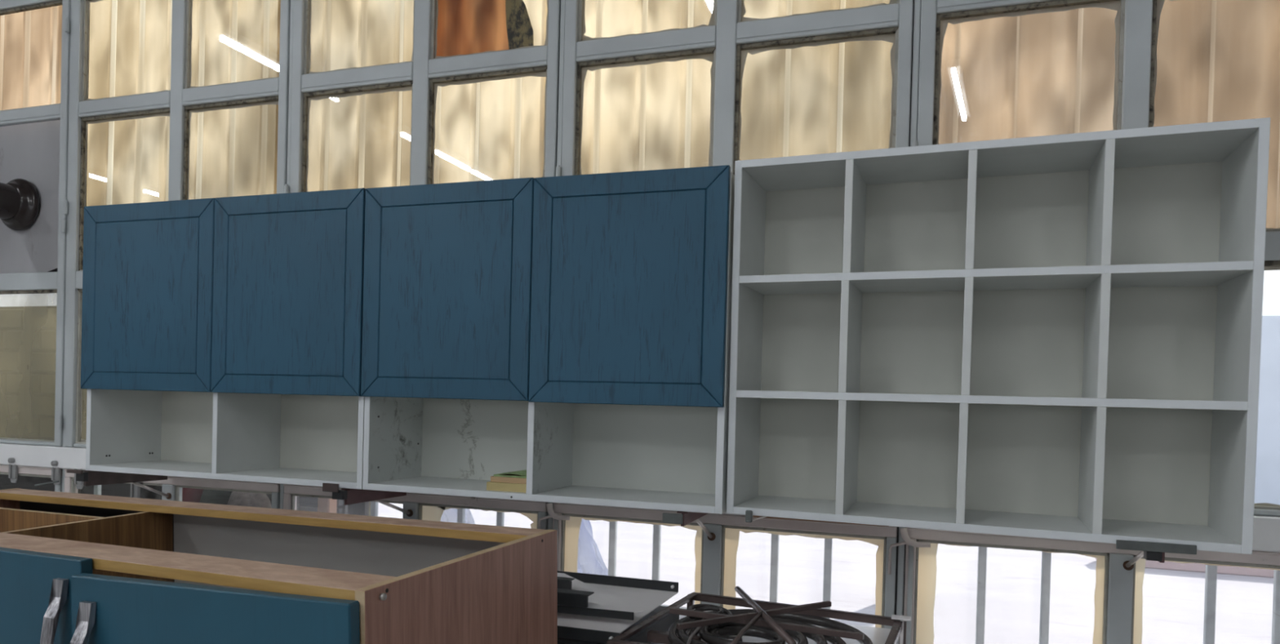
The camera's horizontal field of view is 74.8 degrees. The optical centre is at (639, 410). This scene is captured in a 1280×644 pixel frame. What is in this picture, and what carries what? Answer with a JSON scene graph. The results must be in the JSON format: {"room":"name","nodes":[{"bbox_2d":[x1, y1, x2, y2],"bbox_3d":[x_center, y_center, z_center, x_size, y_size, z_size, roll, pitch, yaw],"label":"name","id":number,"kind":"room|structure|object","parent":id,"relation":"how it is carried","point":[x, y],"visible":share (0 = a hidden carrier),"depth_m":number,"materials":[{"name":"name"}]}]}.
{"room":"workshop","nodes":[
{"label":"workshop","id":0,"kind":"room"},
{"bbox_3d":[-4.484,1.088,-0.024,17.000,0.120,8.820,2,1,18],"label":"floor","id":1,"kind":"structure","parent":0,"visible":0},
{"bbox_2d":[0,488,557,643],"bbox_3d":[-1.098,0.672,1.762,1.762,0.865,0.639,1,2,23],"label":"base cabinet","id":2,"kind":"object","parent":1,"relation":"on","point":[76,568],"visible":1,"depth_m":1.46,"materials":[{"name":"brown laminate"}]},
{"bbox_2d":[650,604,890,643],"bbox_3d":[-0.102,0.846,2.173,1.410,0.545,0.680,2,1,18],"label":"work table","id":3,"kind":"object","parent":1,"relation":"on","point":[877,635],"visible":0.12,"depth_m":2.17,"materials":[{"name":"metal"}]},
{"bbox_2d":[557,605,679,643],"bbox_3d":[-0.264,0.540,2.147,0.642,0.040,0.414,2,1,18],"label":"steel tray","id":4,"kind":"object","parent":3,"relation":"on","point":[663,624],"visible":0.14,"depth_m":2.05,"materials":[{"name":"black metal"}]},
{"bbox_2d":[557,570,678,643],"bbox_3d":[-0.266,0.484,2.154,0.630,0.052,0.451,2,1,18],"label":"steel tray","id":5,"kind":"object","parent":4,"relation":"on","point":[646,595],"visible":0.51,"depth_m":2.14,"materials":[{"name":"grey metal"}]},
{"bbox_2d":[557,573,643,620],"bbox_3d":[-0.202,0.463,2.131,0.525,0.018,0.352,2,1,18],"label":"steel tray","id":6,"kind":"object","parent":5,"relation":"on","point":[601,604],"visible":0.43,"depth_m":1.96,"materials":[{"name":"grey metal"}]},
{"bbox_2d":[557,576,574,589],"bbox_3d":[-0.264,0.436,2.140,0.200,0.027,0.030,2,1,18],"label":"channel offcut","id":7,"kind":"object","parent":6,"relation":"on","point":[565,583],"visible":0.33,"depth_m":2.10,"materials":[{"name":"black metal"}]},
{"bbox_2d":[557,588,594,608],"bbox_3d":[-0.220,0.438,1.981,0.224,0.030,0.036,2,1,18],"label":"channel offcut","id":8,"kind":"object","parent":6,"relation":"on","point":[578,598],"visible":0.42,"depth_m":1.94,"materials":[{"name":"black metal"}]},
{"bbox_2d":[606,591,906,643],"bbox_3d":[0.296,0.543,1.956,0.616,0.085,0.505,2,1,18],"label":"metal tray","id":9,"kind":"object","parent":3,"relation":"on","point":[653,636],"visible":0.79,"depth_m":2.07,"materials":[{"name":"brown metal"}]},
{"bbox_2d":[667,604,872,643],"bbox_3d":[0.297,0.520,1.944,0.476,0.065,0.473,2,1,18],"label":"coil","id":10,"kind":"object","parent":9,"relation":"on","point":[719,633],"visible":0.57,"depth_m":2.01,"materials":[{"name":"black rubber"}]},
{"bbox_2d":[686,618,704,643],"bbox_3d":[0.124,0.530,1.914,0.016,0.072,0.269,2,1,17],"label":"wire","id":11,"kind":"object","parent":10,"relation":"attached to","point":[697,628],"visible":0.6,"depth_m":1.90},
{"bbox_2d":[676,586,831,643],"bbox_3d":[0.252,0.482,1.899,0.277,0.058,0.450,2,1,25],"label":"rods","id":12,"kind":"object","parent":10,"relation":"on","point":[766,615],"visible":1,"depth_m":1.91,"materials":[{"name":"brown metal"}]},
{"bbox_2d":[669,607,863,640],"bbox_3d":[0.284,0.494,1.943,0.459,0.015,0.014,2,1,24],"label":"bar","id":13,"kind":"object","parent":10,"relation":"on","point":[788,626],"visible":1,"depth_m":1.91,"materials":[{"name":"brown metal"}]},
{"bbox_2d":[891,614,911,643],"bbox_3d":[0.626,0.546,2.031,0.058,0.095,0.032,2,1,18],"label":"bracket","id":14,"kind":"object","parent":9,"relation":"attached to","point":[901,618],"visible":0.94,"depth_m":2.02,"materials":[{"name":"grey metal"}]},
{"bbox_3d":[-3.134,0.974,4.016,16.600,0.090,0.260,2,1,18],"label":"wall","id":15,"kind":"structure","parent":0,"visible":0},
{"bbox_2d":[0,464,62,492],"bbox_3d":[-3.129,0.586,3.922,1.164,0.688,0.054,2,1,18],"label":"window","id":16,"kind":"structure","parent":15,"relation":"in","point":[42,472],"depth_m":3.77,"materials":[{"name":"grey paint"}]},
{"bbox_2d":[62,0,72,492],"bbox_3d":[-2.523,-0.733,3.733,0.019,3.360,0.064,2,1,18],"label":"trim","id":17,"kind":"structure","parent":15,"relation":"attached to","point":[71,18],"depth_m":3.70,"materials":[{"name":"grey paint"}]},
{"bbox_2d":[77,13,89,493],"bbox_3d":[-2.522,-0.733,3.740,0.080,3.360,0.030,2,1,18],"label":"trim","id":18,"kind":"structure","parent":15,"relation":"attached to","point":[79,490],"depth_m":3.73,"materials":[{"name":"grey metal"}]},
{"bbox_2d":[93,484,101,494],"bbox_3d":[-1.974,0.618,3.617,1.102,0.690,0.033,2,1,18],"label":"air vent","id":19,"kind":"object","parent":15,"relation":"in","point":[97,489],"visible":0.02,"depth_m":3.76,"materials":[{"name":"metal"}]},
{"bbox_2d":[63,468,279,508],"bbox_3d":[-1.998,0.619,3.545,1.164,0.688,0.054,2,1,18],"label":"window","id":20,"kind":"structure","parent":15,"relation":"in","point":[173,485],"depth_m":3.46,"materials":[{"name":"grey paint"}]},
{"bbox_2d":[280,0,293,509],"bbox_3d":[-1.393,-0.699,3.356,0.019,3.360,0.064,2,1,18],"label":"trim","id":21,"kind":"structure","parent":15,"relation":"attached to","point":[282,486],"depth_m":3.32,"materials":[{"name":"grey paint"}]},
{"bbox_2d":[296,496,298,510],"bbox_3d":[-1.391,-0.699,3.363,0.080,3.360,0.030,2,1,18],"label":"trim","id":22,"kind":"structure","parent":15,"relation":"attached to","point":[297,497],"depth_m":3.37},
{"bbox_2d":[370,501,377,516],"bbox_3d":[-1.039,0.388,3.305,0.032,0.057,0.033,2,1,18],"label":"window grille","id":23,"kind":"object","parent":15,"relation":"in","point":[374,505],"depth_m":3.29,"materials":[{"name":"metal"}]},
{"bbox_2d":[283,484,548,529],"bbox_3d":[-0.877,0.653,3.172,1.144,0.688,0.054,2,1,18],"label":"window","id":24,"kind":"structure","parent":15,"relation":"in","point":[428,507],"depth_m":3.12,"materials":[{"name":"grey paint"}]},
{"bbox_2d":[457,508,465,523],"bbox_3d":[-0.671,0.399,3.182,0.033,0.054,0.033,2,1,18],"label":"window grille","id":25,"kind":"object","parent":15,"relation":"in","point":[460,515],"depth_m":3.17,"materials":[{"name":"metal"}]},
{"bbox_2d":[496,511,504,526],"bbox_3d":[-0.514,0.404,3.130,0.032,0.052,0.033,2,1,18],"label":"window grille","id":26,"kind":"object","parent":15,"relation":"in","point":[500,515],"depth_m":3.12,"materials":[{"name":"metal"}]},
{"bbox_2d":[547,0,565,529],"bbox_3d":[-0.281,-0.666,2.986,0.019,3.360,0.064,2,1,18],"label":"trim","id":27,"kind":"structure","parent":15,"relation":"attached to","point":[550,521],"depth_m":2.95,"materials":[{"name":"grey paint"}]},
{"bbox_2d":[608,521,617,576],"bbox_3d":[-0.092,0.492,2.989,0.030,0.193,0.033,2,1,18],"label":"window grille","id":28,"kind":"object","parent":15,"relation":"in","point":[612,525],"depth_m":2.98,"materials":[{"name":"metal"}]},
{"bbox_2d":[651,524,661,580],"bbox_3d":[0.063,0.497,2.938,0.029,0.193,0.033,2,1,18],"label":"window grille","id":29,"kind":"object","parent":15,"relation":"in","point":[656,528],"depth_m":2.92,"materials":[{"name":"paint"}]},
{"bbox_2d":[537,502,897,629],"bbox_3d":[0.215,0.685,2.795,1.212,0.688,0.079,2,1,18],"label":"window","id":30,"kind":"structure","parent":15,"relation":"in","point":[716,559],"depth_m":2.78,"materials":[{"name":"grey paint"}]},
{"bbox_2d":[769,533,779,602],"bbox_3d":[0.453,0.527,2.808,0.026,0.226,0.033,2,1,18],"label":"window grille","id":31,"kind":"object","parent":15,"relation":"in","point":[774,561],"depth_m":2.79,"materials":[{"name":"metal"}]},
{"bbox_2d":[822,538,832,601],"bbox_3d":[0.619,0.523,2.752,0.025,0.205,0.033,2,1,18],"label":"window grille","id":32,"kind":"object","parent":15,"relation":"in","point":[828,542],"depth_m":2.74,"materials":[{"name":"metal"}]},
{"bbox_2d":[894,0,921,643],"bbox_3d":[0.848,-0.633,2.610,0.019,3.360,0.064,2,1,18],"label":"trim","id":33,"kind":"structure","parent":15,"relation":"attached to","point":[917,21],"depth_m":2.58,"materials":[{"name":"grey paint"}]},
{"bbox_2d":[975,546,986,643],"bbox_3d":[1.061,0.573,2.605,0.025,0.301,0.033,2,1,18],"label":"window grille","id":34,"kind":"object","parent":15,"relation":"in","point":[982,551],"depth_m":2.59,"materials":[{"name":"metal"}]},
{"bbox_2d":[1039,551,1051,643],"bbox_3d":[1.232,0.569,2.548,0.026,0.279,0.033,2,1,18],"label":"window grille","id":35,"kind":"object","parent":15,"relation":"in","point":[1046,557],"depth_m":2.53,"materials":[{"name":"metal"}]},
{"bbox_2d":[888,527,1279,643],"bbox_3d":[1.345,0.719,2.418,1.216,0.688,0.079,2,1,18],"label":"window","id":36,"kind":"structure","parent":15,"relation":"in","point":[1118,591],"depth_m":2.44,"materials":[{"name":"grey paint"}]},
{"bbox_2d":[1203,564,1217,643],"bbox_3d":[1.639,0.557,2.413,0.029,0.226,0.033,2,1,18],"label":"window grille","id":37,"kind":"object","parent":15,"relation":"in","point":[1210,602],"depth_m":2.40,"materials":[{"name":"metal"}]},
{"bbox_2d":[1271,569,1279,643],"bbox_3d":[1.791,0.552,2.362,0.019,0.207,0.033,2,1,18],"label":"window grille","id":38,"kind":"object","parent":15,"relation":"in","point":[1276,597],"depth_m":2.35,"materials":[{"name":"metal"}]},
{"bbox_3d":[-3.039,-2.670,3.976,16.600,0.480,0.260,2,1,18],"label":"wall","id":39,"kind":"structure","parent":0,"visible":0},
{"bbox_2d":[0,4,62,110],"bbox_3d":[-3.255,-1.896,4.048,1.288,1.160,0.034,2,1,18],"label":"sheet","id":40,"kind":"object","parent":39,"relation":"attached to","point":[31,41],"visible":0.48,"depth_m":3.92,"materials":[{"name":"beige fabric"}]},
{"bbox_2d":[0,0,71,446],"bbox_3d":[-3.087,-1.133,3.894,1.197,2.554,0.062,2,1,18],"label":"window","id":41,"kind":"structure","parent":39,"relation":"in","point":[37,286],"depth_m":3.75,"materials":[{"name":"grey paint"}]},
{"bbox_2d":[0,120,60,273],"bbox_3d":[-2.820,-0.937,3.803,0.508,0.730,0.010,2,1,18],"label":"sheet","id":42,"kind":"object","parent":41,"relation":"attached to","point":[29,152],"visible":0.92,"depth_m":3.78,"materials":[{"name":"grey metal"}]},
{"bbox_2d":[0,178,39,231],"bbox_3d":[-2.912,-1.834,3.382,0.234,2.047,0.846,2,1,18],"label":"flue pipe","id":43,"kind":"object","parent":42,"relation":"attached to","point":[20,199],"visible":1,"depth_m":3.73,"materials":[{"name":"black metal"}]},
{"bbox_2d":[63,0,290,448],"bbox_3d":[-1.956,-1.099,3.518,1.197,2.554,0.062,2,1,18],"label":"window","id":44,"kind":"structure","parent":39,"relation":"in","point":[179,103],"depth_m":3.55,"materials":[{"name":"grey paint"}]},
{"bbox_2d":[86,0,278,206],"bbox_3d":[-2.069,-1.501,3.675,1.296,1.880,0.034,2,1,18],"label":"window","id":45,"kind":"structure","parent":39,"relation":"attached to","point":[232,151],"depth_m":3.67,"materials":[{"name":"glass"}]},
{"bbox_2d":[273,0,547,194],"bbox_3d":[-0.911,-1.466,3.268,1.272,1.880,0.034,2,1,18],"label":"sheet","id":46,"kind":"object","parent":39,"relation":"attached to","point":[488,130],"visible":0.28,"depth_m":3.29,"materials":[{"name":"beige fabric"}]},
{"bbox_2d":[436,0,508,56],"bbox_3d":[-0.626,-1.778,3.149,0.390,1.020,0.002,2,1,18],"label":"sheet","id":47,"kind":"object","parent":46,"relation":"attached to","point":[464,27],"visible":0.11,"depth_m":3.15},
{"bbox_2d":[505,0,533,49],"bbox_3d":[-0.445,-1.442,3.082,0.125,0.300,0.003,2,1,18],"label":"dry leaf","id":48,"kind":"object","parent":47,"relation":"attached to","point":[519,28],"visible":0.71,"depth_m":3.08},
{"bbox_2d":[284,0,560,193],"bbox_3d":[-0.835,-1.066,3.144,1.177,2.554,0.062,2,1,18],"label":"window","id":49,"kind":"structure","parent":39,"relation":"in","point":[426,70],"depth_m":3.13,"materials":[{"name":"grey paint"}]},
{"bbox_2d":[555,0,913,176],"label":"window","id":50,"kind":"structure","parent":39,"relation":"in","point":[728,37],"depth_m":2.76,"materials":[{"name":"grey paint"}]},
{"bbox_2d":[911,0,1279,515],"bbox_3d":[1.415,-0.999,2.394,1.199,2.554,0.062,2,1,18],"label":"window","id":51,"kind":"structure","parent":39,"relation":"in","point":[1136,22],"depth_m":2.42,"materials":[{"name":"grey paint"}]},
{"bbox_2d":[938,0,1279,228],"bbox_3d":[1.439,-1.386,2.485,1.248,1.900,0.034,2,1,18],"label":"window","id":52,"kind":"structure","parent":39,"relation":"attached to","point":[1050,73],"depth_m":2.51,"materials":[{"name":"beige glass"}]},
{"bbox_3d":[-7.546,-0.884,5.482,7.200,3.360,0.260,2,1,18],"label":"wall","id":53,"kind":"structure","parent":0,"visible":0},
{"bbox_2d":[66,469,171,499],"bbox_3d":[-2.061,0.298,3.330,0.075,0.150,0.400,2,1,19],"label":"wall bracket","id":54,"kind":"object","parent":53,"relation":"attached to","point":[89,477],"visible":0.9,"depth_m":3.27,"materials":[{"name":"brown metal"}]},
{"bbox_2d":[165,493,171,499],"bbox_3d":[-1.977,0.359,3.510,0.027,0.027,0.005,2,1,18],"label":"washer","id":55,"kind":"object","parent":54,"relation":"in","point":[168,495],"depth_m":3.51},
{"bbox_2d":[322,483,413,516],"bbox_3d":[-0.950,0.320,2.953,0.082,0.158,0.411,2,1,18],"label":"wall bracket","id":56,"kind":"object","parent":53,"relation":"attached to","point":[351,496],"visible":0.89,"depth_m":2.86,"materials":[{"name":"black metal"}]},
{"bbox_2d":[80,187,365,488],"bbox_3d":[-1.444,-0.250,3.085,1.237,0.985,0.339,2,1,18],"label":"upper cabinet","id":57,"kind":"object","parent":56,"relation":"on","point":[222,337],"visible":0.91,"depth_m":2.97,"materials":[{"name":"blue wood"}]},
{"bbox_2d":[406,509,413,516],"bbox_3d":[-0.864,0.385,3.139,0.027,0.027,0.005,2,1,18],"label":"washer","id":58,"kind":"object","parent":56,"relation":"in","point":[409,513],"depth_m":3.13,"materials":[{"name":"brown metal"}]},
{"bbox_2d":[0,443,1279,552],"bbox_3d":[-0.552,0.336,3.068,7.660,0.227,0.124,2,1,18],"label":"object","id":59,"kind":"structure","parent":53,"relation":"attached to","point":[1266,529],"depth_m":3.69,"materials":[{"name":"paint"}]},
{"bbox_2d":[662,511,715,540],"bbox_3d":[0.160,0.362,2.590,0.070,0.140,0.399,2,1,18],"label":"wall bracket","id":60,"kind":"object","parent":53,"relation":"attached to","point":[685,518],"visible":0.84,"depth_m":2.44,"materials":[{"name":"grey metal"}]},
{"bbox_2d":[360,164,734,514],"bbox_3d":[-0.281,-0.215,2.698,1.208,0.984,0.339,2,1,18],"label":"upper cabinet","id":61,"kind":"object","parent":60,"relation":"on","point":[571,332],"visible":0.95,"depth_m":2.58,"materials":[{"name":"blue wood"}]},
{"bbox_2d":[486,481,526,493],"bbox_3d":[-0.386,0.240,2.705,0.144,0.026,0.188,2,1,18],"label":"book","id":62,"kind":"object","parent":61,"relation":"on","point":[491,486],"visible":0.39,"depth_m":2.62,"materials":[{"name":"paper"}]},
{"bbox_2d":[490,475,526,484],"bbox_3d":[-0.382,0.219,2.707,0.130,0.017,0.177,2,1,20],"label":"book","id":63,"kind":"object","parent":62,"relation":"on","point":[497,479],"visible":0.41,"depth_m":2.62,"materials":[{"name":"paper"}]},
{"bbox_2d":[493,470,526,478],"bbox_3d":[-0.378,0.204,2.703,0.125,0.013,0.165,2,1,18],"label":"book","id":64,"kind":"object","parent":63,"relation":"on","point":[521,473],"visible":0.56,"depth_m":2.64,"materials":[{"name":"paper"}]},
{"bbox_2d":[707,532,715,540],"bbox_3d":[0.237,0.418,2.772,0.027,0.027,0.005,2,1,18],"label":"washer","id":65,"kind":"object","parent":60,"relation":"in","point":[712,537],"depth_m":2.77,"materials":[{"name":"brown metal"}]},
{"bbox_2d":[1115,539,1196,570],"bbox_3d":[1.294,0.385,2.195,0.167,0.142,0.432,2,1,18],"label":"wall bracket","id":66,"kind":"object","parent":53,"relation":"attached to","point":[1151,551],"visible":0.87,"depth_m":2.00,"materials":[{"name":"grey metal"}]},
{"bbox_2d":[726,117,1270,554],"bbox_3d":[0.897,-0.189,2.291,1.255,1.001,0.305,2,2,22],"label":"open shelf unit","id":67,"kind":"object","parent":66,"relation":"on","point":[1055,336],"visible":1,"depth_m":2.33,"materials":[{"name":"white wood"}]},
{"bbox_2d":[745,510,765,522],"bbox_3d":[0.355,0.298,2.404,0.019,0.034,0.159,2,1,42],"label":"clip","id":68,"kind":"object","parent":67,"relation":"attached to","point":[748,513],"visible":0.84,"depth_m":2.35,"materials":[{"name":"grey metal"}]},
{"bbox_2d":[752,515,888,526],"bbox_3d":[0.561,0.324,2.596,0.410,0.034,0.085,2,1,18],"label":"batten","id":69,"kind":"object","parent":67,"relation":"attached to","point":[753,515],"visible":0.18,"depth_m":2.57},
{"bbox_2d":[1122,560,1133,570],"bbox_3d":[1.393,0.443,2.387,0.027,0.027,0.005,2,1,18],"label":"washer","id":70,"kind":"object","parent":66,"relation":"in","point":[1126,566],"depth_m":2.38,"materials":[{"name":"brown metal"}]},
{"label":"outside","id":71,"kind":"structure","parent":0,"visible":0},
{"bbox_2d":[377,502,1273,643],"bbox_3d":[9.804,1.194,31.159,80.000,0.100,59.380,2,1,18],"label":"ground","id":72,"kind":"structure","parent":71,"point":[1173,612],"depth_m":5.88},
{"bbox_2d":[0,435,368,515],"bbox_3d":[-2.606,0.647,4.498,2.680,0.940,0.030,2,1,18],"label":"board","id":73,"kind":"object","parent":72,"relation":"on","point":[123,490],"visible":0.02,"depth_m":4.60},
{"bbox_2d":[0,306,370,515],"bbox_3d":[-2.846,0.252,4.841,2.991,1.710,0.202,2,1,18],"label":"wall","id":74,"kind":"structure","parent":72,"relation":"on","point":[42,374],"depth_m":5.00,"materials":[{"name":"beige paint"}]},
{"bbox_2d":[182,487,203,502],"bbox_3d":[-2.136,0.724,4.029,0.111,0.820,0.268,2,1,18],"label":"sack","id":75,"kind":"object","parent":72,"relation":"on","point":[188,495],"visible":0.04,"depth_m":3.96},
{"bbox_2d":[199,488,231,504],"bbox_3d":[-2.017,0.738,3.990,0.111,0.800,0.268,2,1,18],"label":"sack","id":76,"kind":"object","parent":72,"relation":"on","point":[208,496],"visible":0.06,"depth_m":3.93,"materials":[{"name":"grey fabric"}]},
{"bbox_2d":[226,491,271,508],"bbox_3d":[-1.846,0.743,3.933,0.190,0.800,0.268,2,1,18],"label":"sack","id":77,"kind":"object","parent":72,"relation":"on","point":[237,498],"visible":0.11,"depth_m":3.86,"materials":[{"name":"grey fabric"}]},
{"bbox_2d":[298,496,347,514],"bbox_3d":[-1.534,0.736,3.908,0.350,0.830,0.052,2,1,18],"label":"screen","id":78,"kind":"object","parent":72,"relation":"on","point":[305,504],"visible":0.08,"depth_m":3.88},
{"bbox_2d":[317,497,337,513],"bbox_3d":[-1.420,0.711,3.782,0.065,0.890,0.060,2,1,18],"label":"wooden post","id":79,"kind":"object","parent":72,"relation":"on","point":[324,504],"visible":0.02,"depth_m":3.75,"materials":[{"name":"beige wood"}]},
{"bbox_2d":[440,508,475,524],"bbox_3d":[-0.683,0.745,3.379,0.400,0.870,0.139,2,1,18],"label":"plastic film","id":80,"kind":"object","parent":72,"relation":"on","point":[450,515],"visible":0.03,"depth_m":3.39,"materials":[{"name":"white plastic"}]},
{"bbox_2d":[577,518,608,575],"bbox_3d":[-0.195,0.794,3.193,0.284,0.800,0.139,2,1,18],"label":"plastic film","id":81,"kind":"object","parent":72,"relation":"on","point":[589,560],"visible":0.2,"depth_m":3.20,"materials":[{"name":"white plastic"}]},
{"bbox_2d":[1095,558,1274,577],"bbox_3d":[7.128,1.147,5.794,7.050,0.420,0.200,2,1,18],"label":"wall","id":82,"kind":"structure","parent":72,"relation":"on","point":[1196,567],"depth_m":6.58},
{"bbox_2d":[1253,315,1279,505],"bbox_3d":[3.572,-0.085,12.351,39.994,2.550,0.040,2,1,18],"label":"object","id":83,"kind":"structure","parent":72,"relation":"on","point":[1267,485],"depth_m":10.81,"materials":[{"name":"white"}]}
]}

